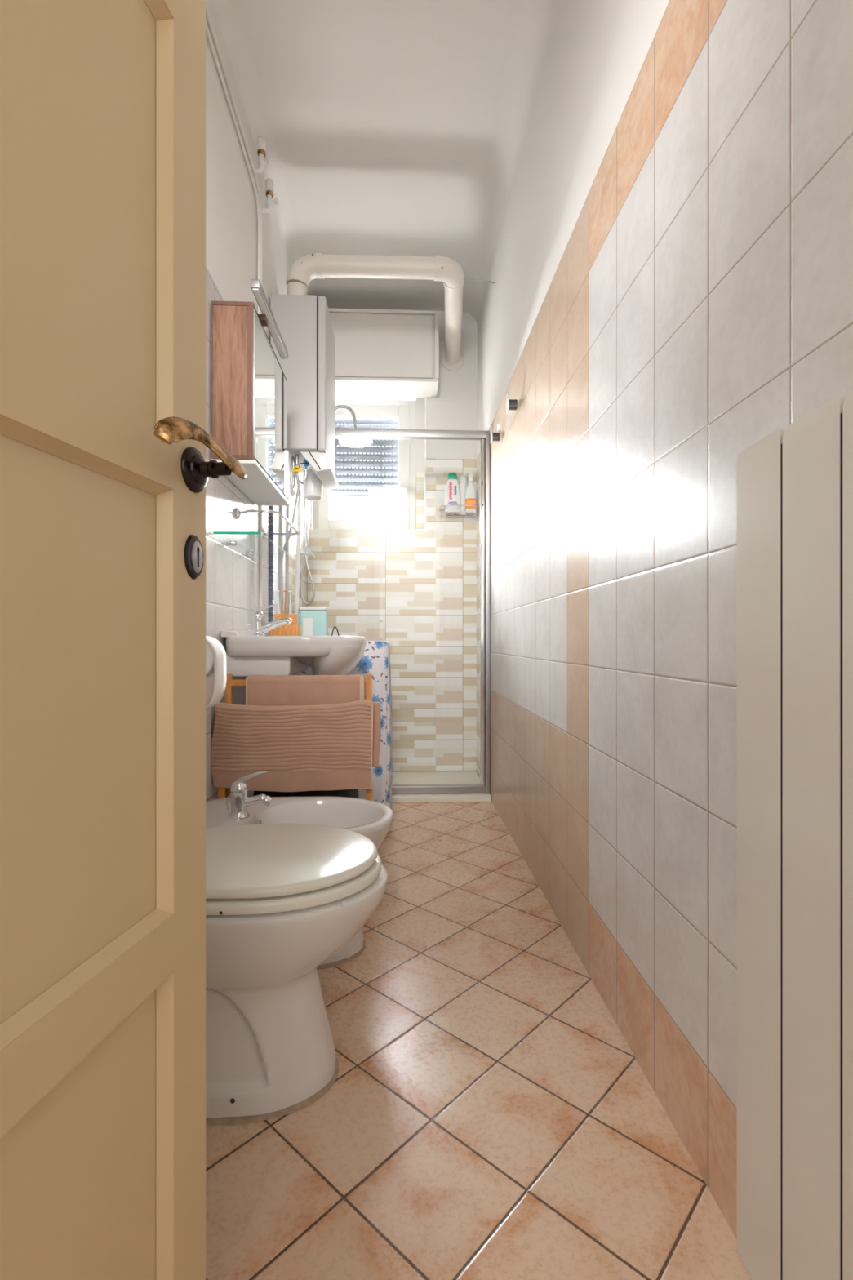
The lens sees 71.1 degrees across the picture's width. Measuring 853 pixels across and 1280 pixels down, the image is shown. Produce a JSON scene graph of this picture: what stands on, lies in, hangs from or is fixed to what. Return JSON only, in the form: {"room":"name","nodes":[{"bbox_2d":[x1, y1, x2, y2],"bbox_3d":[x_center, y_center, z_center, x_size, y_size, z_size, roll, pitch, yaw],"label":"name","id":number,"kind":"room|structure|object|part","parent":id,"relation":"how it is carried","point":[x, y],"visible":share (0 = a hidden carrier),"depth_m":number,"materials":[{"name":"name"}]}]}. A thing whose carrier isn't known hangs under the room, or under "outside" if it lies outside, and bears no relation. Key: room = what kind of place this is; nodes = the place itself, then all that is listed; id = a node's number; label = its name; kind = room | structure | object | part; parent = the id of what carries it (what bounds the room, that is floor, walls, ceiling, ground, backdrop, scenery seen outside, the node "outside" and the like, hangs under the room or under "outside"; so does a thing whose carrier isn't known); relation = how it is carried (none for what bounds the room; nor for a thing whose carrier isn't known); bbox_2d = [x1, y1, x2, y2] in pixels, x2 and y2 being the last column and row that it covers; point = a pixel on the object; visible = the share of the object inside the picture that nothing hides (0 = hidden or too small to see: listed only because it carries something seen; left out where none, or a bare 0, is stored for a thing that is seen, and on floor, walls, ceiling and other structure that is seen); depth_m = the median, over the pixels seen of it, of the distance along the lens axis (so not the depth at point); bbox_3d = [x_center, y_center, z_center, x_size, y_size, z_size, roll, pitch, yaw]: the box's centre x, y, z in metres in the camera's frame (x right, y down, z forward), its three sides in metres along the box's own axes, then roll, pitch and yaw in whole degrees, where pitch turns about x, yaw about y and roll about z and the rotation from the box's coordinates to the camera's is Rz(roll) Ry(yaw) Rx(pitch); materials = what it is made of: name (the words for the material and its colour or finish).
{"room":"bathroom","nodes":[
{"label":"bathroom","id":0,"kind":"room"},
{"bbox_2d":[205,0,312,801],"bbox_3d":[-0.748,-0.630,1.590,0.150,3.000,5.340,0,0,-2],"label":"wall","id":1,"kind":"structure","parent":0,"point":[232,576],"depth_m":2.14,"materials":[{"name":"white paint"}]},
{"bbox_2d":[205,20,260,314],"bbox_3d":[-0.653,-1.528,1.204,0.012,0.876,2.661,0,0,-2],"label":"conduit","id":2,"kind":"object","parent":1,"relation":"attached to","point":[208,34],"visible":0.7,"depth_m":2.23,"materials":[{"name":"white paint"}]},
{"bbox_2d":[205,1,262,608],"bbox_3d":[-0.652,-1.073,1.217,0.014,1.887,2.687,0,0,-2],"label":"conduit","id":3,"kind":"object","parent":1,"relation":"attached to","point":[207,13],"visible":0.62,"depth_m":2.36,"materials":[{"name":"white paint"}]},
{"bbox_2d":[213,531,261,555],"bbox_3d":[-0.622,-0.338,2.197,0.153,0.020,0.556,0,0,-2],"label":"glass shelf","id":4,"kind":"object","parent":1,"relation":"attached to","point":[228,543],"visible":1,"depth_m":1.92,"materials":[{"name":"green glass"}]},
{"bbox_2d":[210,300,290,506],"bbox_3d":[-0.623,-0.816,2.192,0.145,0.512,0.608,0,0,-2],"label":"upper cabinet","id":5,"kind":"object","parent":1,"relation":"attached to","point":[249,384],"visible":0.91,"depth_m":1.89,"materials":[{"name":"brown wood"}]},
{"bbox_3d":[-0.623,-0.823,1.897,0.106,0.474,0.016,0,0,-2],"label":"panel","id":6,"kind":"part","parent":5,"relation":"part of","materials":[{"name":"brown wood"}]},
{"bbox_3d":[-0.616,-0.823,1.897,0.132,0.499,0.018,0,0,-2],"label":"edge frame","id":7,"kind":"part","parent":5,"relation":"part of","materials":[{"name":"brown wood"}]},
{"bbox_3d":[-0.626,-0.567,2.193,0.139,0.014,0.605,0,0,-2],"label":"panel","id":8,"kind":"part","parent":5,"relation":"part of","materials":[{"name":"white paint"}]},
{"bbox_2d":[250,279,288,359],"bbox_3d":[-0.559,-1.097,2.088,0.060,0.050,0.470,0,0,-2],"label":"light bar","id":9,"kind":"object","parent":5,"relation":"on","point":[267,318],"visible":0.97,"depth_m":2.01,"materials":[{"name":"plastic"}]},
{"bbox_3d":[-0.571,-0.822,2.178,0.016,0.492,0.539,0,0,-2],"label":"door","id":10,"kind":"part","parent":5,"relation":"part of","materials":[{"name":"silver metal"}]},
{"bbox_2d":[253,309,287,496],"bbox_3d":[-0.560,-0.817,2.166,0.004,0.470,0.540,0,0,-2],"label":"mirror","id":11,"kind":"object","parent":5,"relation":"on","point":[269,380],"depth_m":2.10,"materials":[{"name":"clear glass"}]},
{"bbox_3d":[-0.567,-0.673,2.431,0.013,0.194,0.026,0,0,-2],"label":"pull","id":12,"kind":"part","parent":5,"relation":"part of","materials":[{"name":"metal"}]},
{"bbox_2d":[253,136,271,173],"bbox_3d":[-0.675,-1.983,2.444,0.069,0.146,0.036,0,0,-2],"label":"valve","id":13,"kind":"object","parent":1,"relation":"attached to","point":[261,142],"visible":1,"depth_m":2.43,"materials":[{"name":"white plastic"}]},
{"bbox_3d":[-0.658,-1.965,2.444,0.037,0.026,0.026,0,0,-2],"label":"knob","id":14,"kind":"part","parent":13,"relation":"part of","materials":[{"name":"white plastic"}]},
{"bbox_2d":[211,0,313,295],"bbox_3d":[-0.653,-2.095,1.824,0.070,0.070,4.000,0,0,-2],"label":"trim","id":15,"kind":"structure","parent":1,"relation":"attached to","point":[228,14],"depth_m":2.36,"materials":[{"name":"white paint"}]},
{"bbox_2d":[235,507,299,538],"bbox_3d":[-0.627,-0.465,2.406,0.164,0.044,0.464,0,0,-2],"label":"towel bar","id":16,"kind":"object","parent":1,"relation":"attached to","point":[237,513],"visible":0.94,"depth_m":2.21,"materials":[{"name":"silver metal"}]},
{"bbox_2d":[262,177,278,213],"bbox_3d":[-0.681,-1.928,2.594,0.069,0.146,0.036,0,0,-2],"label":"valve","id":17,"kind":"object","parent":1,"relation":"attached to","point":[268,182],"visible":0.98,"depth_m":2.58,"materials":[{"name":"white metal"}]},
{"bbox_3d":[-0.665,-1.910,2.594,0.037,0.026,0.026,0,0,-2],"label":"knob","id":18,"kind":"part","parent":17,"relation":"part of","materials":[{"name":"white plastic"}]},
{"bbox_2d":[267,506,273,634],"bbox_3d":[-0.672,-0.172,2.574,0.025,0.883,0.025,0,0,-2],"label":"pipe","id":19,"kind":"object","parent":1,"relation":"attached to","point":[270,516],"visible":0.54,"depth_m":2.56,"materials":[{"name":"grey plastic"}]},
{"bbox_2d":[221,604,366,676],"bbox_3d":[-0.467,0.085,2.272,0.473,0.433,0.564,0,0,-2],"label":"washbasin","id":20,"kind":"object","parent":1,"relation":"attached to","point":[254,651],"visible":0.88,"depth_m":2.02,"materials":[{"name":"white ceramic"}]},
{"bbox_2d":[247,604,292,635],"bbox_3d":[-0.586,-0.073,2.227,0.168,0.118,0.053,0,0,-2],"label":"tap","id":21,"kind":"object","parent":20,"relation":"on","point":[259,628],"depth_m":2.21,"materials":[{"name":"silver metal"}]},
{"bbox_2d":[269,613,301,635],"bbox_3d":[-0.583,-0.060,2.473,0.116,0.093,0.080,0,0,-2],"label":"toothbrush holder","id":22,"kind":"object","parent":20,"relation":"on","point":[293,628],"visible":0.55,"depth_m":2.43,"materials":[{"name":"orange wood"}]},
{"bbox_2d":[275,590,279,613],"bbox_3d":[-0.617,-0.138,2.477,0.019,0.136,0.010,0,0,-2],"label":"toothbrush","id":23,"kind":"object","parent":22,"relation":"in","point":[277,591],"visible":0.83,"depth_m":2.47,"materials":[{"name":"white plastic"}]},
{"bbox_2d":[283,590,287,613],"bbox_3d":[-0.588,-0.138,2.479,0.014,0.136,0.010,0,0,-2],"label":"toothbrush","id":24,"kind":"object","parent":22,"relation":"in","point":[285,591],"visible":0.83,"depth_m":2.48,"materials":[{"name":"orange plastic"}]},
{"bbox_2d":[288,590,292,613],"bbox_3d":[-0.568,-0.138,2.479,0.014,0.136,0.010,0,0,-2],"label":"toothbrush","id":25,"kind":"object","parent":22,"relation":"in","point":[290,591],"visible":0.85,"depth_m":2.48,"materials":[{"name":"white plastic"}]},
{"bbox_2d":[225,635,366,675],"bbox_3d":[-0.465,0.083,2.272,0.468,0.194,0.564,0,0,-2],"label":"basin","id":26,"kind":"object","parent":20,"relation":"in","point":[245,655],"depth_m":2.02,"materials":[{"name":"white ceramic"}]},
{"bbox_2d":[270,293,338,624],"bbox_3d":[-0.589,-0.798,2.948,0.276,1.587,0.396,0,0,-2],"label":"boiler","id":27,"kind":"object","parent":1,"relation":"attached to","point":[304,322],"visible":0.77,"depth_m":2.75,"materials":[{"name":"white plastic"}]},
{"bbox_3d":[-0.621,-1.237,2.946,0.212,0.710,0.396,0,0,-2],"label":"casing","id":28,"kind":"part","parent":27,"relation":"part of","materials":[{"name":"white metal"}]},
{"bbox_3d":[-0.612,-0.809,2.822,0.043,0.030,0.014,0,0,-2],"label":"valve handle","id":29,"kind":"part","parent":27,"relation":"part of","materials":[{"name":"yellow plastic"}]},
{"bbox_3d":[-0.573,-0.855,2.848,0.032,0.050,0.032,0,0,-2],"label":"filling knob","id":30,"kind":"part","parent":27,"relation":"part of","materials":[{"name":"blue plastic"}]},
{"bbox_2d":[302,468,322,501],"bbox_3d":[-0.573,-0.792,2.998,0.095,0.175,0.095,0,0,-2],"label":"canister","id":31,"kind":"object","parent":27,"relation":"on","point":[313,486],"depth_m":2.96,"materials":[{"name":"white plastic"}]},
{"bbox_3d":[-0.525,-0.833,2.950,0.148,0.095,0.340,0,0,-2],"label":"control panel","id":32,"kind":"part","parent":27,"relation":"part of","materials":[{"name":"white plastic"}]},
{"bbox_2d":[285,253,495,371],"bbox_3d":[-0.016,-1.751,3.213,0.693,0.316,1.330,0,0,41],"label":"flue pipe","id":33,"kind":"object","parent":27,"relation":"attached to","point":[308,267],"visible":0.98,"depth_m":2.94,"materials":[{"name":"white metal"}]},
{"bbox_2d":[300,404,373,604],"bbox_3d":[-0.533,-0.789,3.482,0.435,1.180,0.238,0,0,-2],"label":"shower column","id":34,"kind":"structure","parent":1,"relation":"attached to","point":[308,552],"depth_m":3.47,"materials":[{"name":"silver metal"}]},
{"bbox_2d":[239,0,516,311],"bbox_3d":[-0.128,-2.205,1.616,1.492,0.150,5.340,0,0,-2],"label":"ceiling","id":35,"kind":"structure","parent":0,"point":[382,113],"depth_m":2.44,"materials":[{"name":"white paint"}]},
{"bbox_2d":[306,311,477,771],"bbox_3d":[-0.231,-0.630,4.063,1.292,3.000,0.442,0,0,-2],"label":"wall","id":36,"kind":"structure","parent":0,"point":[415,592],"depth_m":3.85,"materials":[{"name":"beige tile"}]},
{"bbox_2d":[312,399,416,529],"bbox_3d":[-0.425,-1.178,4.091,0.705,0.934,0.110,0,0,-2],"label":"window","id":37,"kind":"structure","parent":36,"relation":"in","point":[404,411],"depth_m":4.07,"materials":[{"name":"white plastic"}]},
{"bbox_2d":[330,418,398,499],"bbox_3d":[-0.451,-1.295,4.174,0.638,0.620,0.014,0,0,-2],"label":"roller shutter","id":38,"kind":"object","parent":37,"relation":"attached to","point":[362,464],"visible":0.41,"depth_m":4.17,"materials":[{"name":"white plastic"}]},
{"bbox_2d":[307,528,425,530],"bbox_3d":[-0.392,-0.708,3.955,0.762,0.008,0.244,0,0,-2],"label":"trim","id":39,"kind":"structure","parent":36,"relation":"attached to","point":[308,529],"depth_m":3.83,"materials":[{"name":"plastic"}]},
{"bbox_2d":[328,308,439,397],"bbox_3d":[-0.344,-1.782,3.721,0.828,0.432,0.241,0,0,-2],"label":"box","id":40,"kind":"object","parent":36,"relation":"attached to","point":[379,353],"visible":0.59,"depth_m":3.61,"materials":[{"name":"white paint"}]},
{"bbox_3d":[-0.348,-1.782,3.612,0.770,0.380,0.012,0,0,-2],"label":"panel","id":41,"kind":"part","parent":40,"relation":"part of","materials":[{"name":"white paint"}]},
{"bbox_2d":[425,457,426,530],"bbox_3d":[-0.005,-0.939,3.854,0.010,0.469,0.011,0,0,-2],"label":"trim","id":42,"kind":"structure","parent":36,"relation":"attached to","point":[425,458],"depth_m":3.85,"materials":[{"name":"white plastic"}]},
{"bbox_2d":[439,504,476,516],"bbox_3d":[0.202,-0.820,3.793,0.235,0.050,0.128,0,0,-2],"label":"shower caddy","id":43,"kind":"object","parent":36,"relation":"attached to","point":[449,504],"visible":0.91,"depth_m":3.75,"materials":[{"name":"silver metal"}]},
{"bbox_2d":[444,472,461,514],"bbox_3d":[0.165,-0.931,3.784,0.106,0.257,0.054,0,0,-2],"label":"shampoo bottle","id":44,"kind":"object","parent":43,"relation":"in","point":[452,492],"visible":1,"depth_m":3.77,"materials":[{"name":"white plastic"}]},
{"bbox_2d":[458,475,466,515],"bbox_3d":[0.235,-0.928,3.833,0.052,0.250,0.036,0,0,-2],"label":"lotion bottle","id":45,"kind":"object","parent":43,"relation":"in","point":[463,479],"visible":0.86,"depth_m":3.82,"materials":[{"name":"white plastic"}]},
{"bbox_2d":[465,472,476,514],"bbox_3d":[0.280,-0.931,3.780,0.072,0.257,0.053,0,0,-2],"label":"bottle","id":46,"kind":"object","parent":43,"relation":"in","point":[470,492],"visible":0.97,"depth_m":3.76,"materials":[{"name":"white plastic"}]},
{"bbox_2d":[205,801,751,1279],"bbox_3d":[-0.128,0.930,1.616,1.492,0.120,5.340,0,0,-2],"label":"floor","id":47,"kind":"structure","parent":0,"point":[486,1114],"depth_m":1.06,"materials":[{"name":"tile"}]},
{"bbox_2d":[0,0,246,1279],"bbox_3d":[-0.299,-0.164,0.276,0.092,2.052,0.783,0,0,9],"label":"door","id":48,"kind":"structure","parent":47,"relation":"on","point":[105,472],"depth_m":0.51,"materials":[{"name":"beige paint"}]},
{"bbox_3d":[-0.318,-0.415,0.284,0.029,0.422,0.647,0,0,9],"label":"panel","id":49,"kind":"part","parent":48,"relation":"part of","materials":[{"name":"beige paint"}]},
{"bbox_3d":[-0.318,0.062,0.284,0.029,0.430,0.647,0,0,9],"label":"panel","id":50,"kind":"part","parent":48,"relation":"part of","materials":[{"name":"beige paint"}]},
{"bbox_3d":[-0.318,0.544,0.284,0.029,0.426,0.647,0,0,9],"label":"panel","id":51,"kind":"part","parent":48,"relation":"part of","materials":[{"name":"beige paint"}]},
{"bbox_3d":[-0.215,-0.190,0.590,0.016,0.032,0.137,0,0,16],"label":"lever","id":52,"kind":"part","parent":48,"relation":"part of","materials":[{"name":"gold metal"}]},
{"bbox_3d":[-0.228,-0.180,0.631,0.040,0.047,0.047,0,0,9],"label":"handle","id":53,"kind":"part","parent":48,"relation":"part of","materials":[{"name":"brown metal"}]},
{"bbox_2d":[217,673,372,800],"bbox_3d":[-0.425,0.491,1.950,0.496,0.757,0.099,0,0,-2],"label":"towel rack","id":54,"kind":"object","parent":47,"relation":"on","point":[222,792],"visible":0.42,"depth_m":1.97,"materials":[{"name":"orange wood"}]},
{"bbox_3d":[-0.658,0.550,1.914,0.028,0.640,0.026,0,0,-2],"label":"leg","id":55,"kind":"part","parent":54,"relation":"part of","materials":[{"name":"orange wood"}]},
{"bbox_3d":[-0.656,0.491,1.981,0.020,0.757,0.018,0,0,-2],"label":"post","id":56,"kind":"part","parent":54,"relation":"part of","materials":[{"name":"orange wood"}]},
{"bbox_3d":[-0.422,0.222,1.924,0.452,0.020,0.014,0,0,-2],"label":"rail","id":57,"kind":"part","parent":54,"relation":"part of","materials":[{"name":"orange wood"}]},
{"bbox_2d":[210,700,381,791],"bbox_3d":[-0.419,0.340,1.928,0.541,0.289,0.063,0,0,-2],"label":"ribbed towel","id":58,"kind":"object","parent":54,"relation":"hanging from","point":[335,746],"visible":0.98,"depth_m":1.91,"materials":[{"name":"fabric"}]},
{"bbox_3d":[-0.425,0.142,1.990,0.452,0.020,0.014,0,0,-2],"label":"rail","id":59,"kind":"part","parent":54,"relation":"part of","materials":[{"name":"orange wood"}]},
{"bbox_2d":[245,675,365,706],"bbox_3d":[-0.401,0.217,1.988,0.392,0.200,0.044,0,0,-2],"label":"bath towel","id":60,"kind":"object","parent":54,"relation":"hanging from","point":[260,690],"visible":0.51,"depth_m":1.97,"materials":[{"name":"fabric"}]},
{"bbox_3d":[-0.193,0.491,2.001,0.020,0.757,0.018,0,0,-2],"label":"post","id":61,"kind":"part","parent":54,"relation":"part of","materials":[{"name":"orange wood"}]},
{"bbox_3d":[-0.186,0.550,1.934,0.020,0.640,0.026,0,0,-2],"label":"leg","id":62,"kind":"part","parent":54,"relation":"part of","materials":[{"name":"orange wood"}]},
{"bbox_2d":[205,823,387,1124],"bbox_3d":[-0.365,0.643,1.196,0.575,0.453,0.376,0,0,-2],"label":"toilet","id":63,"kind":"object","parent":47,"relation":"on","point":[282,900],"visible":0.66,"depth_m":1.10,"materials":[{"name":"white ceramic"}]},
{"bbox_3d":[-0.333,0.430,1.197,0.467,0.026,0.370,0,0,-2],"label":"lid","id":64,"kind":"part","parent":63,"relation":"part of","materials":[{"name":"beige plastic"}]},
{"bbox_3d":[-0.329,0.458,1.197,0.475,0.023,0.374,0,0,-2],"label":"seat","id":65,"kind":"part","parent":63,"relation":"part of","materials":[{"name":"beige plastic"}]},
{"bbox_2d":[205,770,393,969],"bbox_3d":[-0.383,0.617,1.685,0.579,0.506,0.376,0,0,-2],"label":"bidet","id":66,"kind":"object","parent":47,"relation":"on","point":[373,820],"visible":0.22,"depth_m":1.73,"materials":[{"name":"white ceramic"}]},
{"bbox_2d":[224,770,272,819],"bbox_3d":[-0.495,0.427,1.655,0.133,0.126,0.056,0,0,-2],"label":"tap","id":67,"kind":"object","parent":66,"relation":"on","point":[240,801],"depth_m":1.64,"materials":[{"name":"silver metal"}]},
{"bbox_2d":[293,640,391,809],"bbox_3d":[-0.446,0.430,2.864,0.556,0.850,0.522,0,0,-2],"label":"cover","id":68,"kind":"object","parent":47,"relation":"on","point":[375,660],"visible":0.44,"depth_m":2.63,"materials":[{"name":"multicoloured fabric with blue floral print"}]},
{"bbox_2d":[299,606,328,635],"bbox_3d":[-0.547,-0.078,2.909,0.130,0.164,0.108,0,0,-2],"label":"box","id":69,"kind":"object","parent":68,"relation":"on","point":[313,620],"visible":0.72,"depth_m":2.86,"materials":[{"name":"teal plastic"}]},
{"bbox_3d":[-0.547,-0.151,2.909,0.130,0.017,0.108,0,0,-2],"label":"lid","id":70,"kind":"part","parent":69,"relation":"part of","materials":[{"name":"white plastic"}]},
{"bbox_2d":[331,626,339,635],"bbox_3d":[-0.440,-0.032,2.884,0.044,0.069,0.006,0,0,-2],"label":"wire loop","id":71,"kind":"object","parent":68,"relation":"on","point":[334,626],"visible":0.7,"depth_m":2.88,"materials":[{"name":"black metal"}]},
{"bbox_2d":[391,770,491,802],"bbox_3d":[-0.208,0.855,3.512,1.088,0.030,0.656,0,0,-2],"label":"shower tray","id":72,"kind":"object","parent":47,"relation":"on","point":[397,777],"visible":0.21,"depth_m":3.55,"materials":[{"name":"ceramic"}]},
{"bbox_2d":[334,428,490,794],"bbox_3d":[-0.183,-0.154,3.261,1.060,1.986,0.061,0,0,-2],"label":"shower door frame","id":73,"kind":"structure","parent":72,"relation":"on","point":[484,787],"depth_m":3.25,"materials":[{"name":"metal"}]},
{"bbox_3d":[-0.184,-1.127,3.265,1.058,0.040,0.040,0,0,-2],"label":"rail","id":74,"kind":"part","parent":73,"relation":"part of","materials":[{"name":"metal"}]},
{"bbox_3d":[-0.184,0.819,3.265,1.058,0.042,0.052,0,0,-2],"label":"rail","id":75,"kind":"part","parent":73,"relation":"part of","materials":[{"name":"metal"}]},
{"bbox_2d":[476,0,852,1239],"bbox_3d":[0.493,-0.630,1.642,0.150,3.000,5.340,0,0,-2],"label":"wall","id":76,"kind":"structure","parent":0,"point":[672,292],"depth_m":1.18,"materials":[{"name":"white tile"}]},
{"bbox_2d":[490,426,499,443],"bbox_3d":[0.340,-1.004,2.917,0.048,0.074,0.040,0,0,-2],"label":"wall hook","id":77,"kind":"object","parent":76,"relation":"attached to","point":[495,437],"visible":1,"depth_m":2.90,"materials":[{"name":"silver metal"}]},
{"bbox_3d":[0.319,-1.004,2.916,0.005,0.074,0.036,0,0,-2],"label":"plate","id":78,"kind":"part","parent":77,"relation":"part of","materials":[{"name":"silver metal"}]},
{"bbox_2d":[497,422,509,431],"bbox_3d":[0.344,-0.957,2.637,0.062,0.065,0.040,0,0,-2],"label":"hook","id":79,"kind":"object","parent":76,"relation":"attached to","point":[498,424],"visible":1,"depth_m":2.63,"materials":[{"name":"white plastic"}]},
{"bbox_2d":[462,0,558,326],"bbox_3d":[0.361,-2.075,1.867,0.110,0.110,4.000,0,0,-2],"label":"trim","id":80,"kind":"structure","parent":76,"relation":"attached to","point":[532,22],"depth_m":2.46,"materials":[{"name":"white paint"}]},
{"bbox_2d":[506,391,517,412],"bbox_3d":[0.358,-0.988,2.477,0.048,0.074,0.040,0,0,-2],"label":"wall hook","id":81,"kind":"object","parent":76,"relation":"attached to","point":[511,404],"visible":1,"depth_m":2.46,"materials":[{"name":"silver metal"}]},
{"bbox_3d":[0.337,-0.988,2.477,0.005,0.074,0.036,0,0,-2],"label":"plate","id":82,"kind":"part","parent":81,"relation":"part of","materials":[{"name":"silver metal"}]},
{"bbox_2d":[737,390,852,1279],"bbox_3d":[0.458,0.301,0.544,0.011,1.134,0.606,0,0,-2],"label":"radiator","id":83,"kind":"object","parent":76,"relation":"attached to","point":[795,482],"visible":1,"depth_m":0.72,"materials":[{"name":"white metal"}]},
{"bbox_3d":[-0.641,0.048,1.610,0.066,0.044,0.152,0,0,-2],"label":"holder","id":84,"kind":"object","parent":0,"visible":0},
{"bbox_2d":[205,635,226,709],"bbox_3d":[-0.611,0.086,1.600,0.118,0.195,0.105,0,0,-2],"label":"toilet roll","id":85,"kind":"object","parent":84,"relation":"on","point":[215,655],"visible":0.41,"depth_m":1.59,"materials":[{"name":"paper"}]}
]}

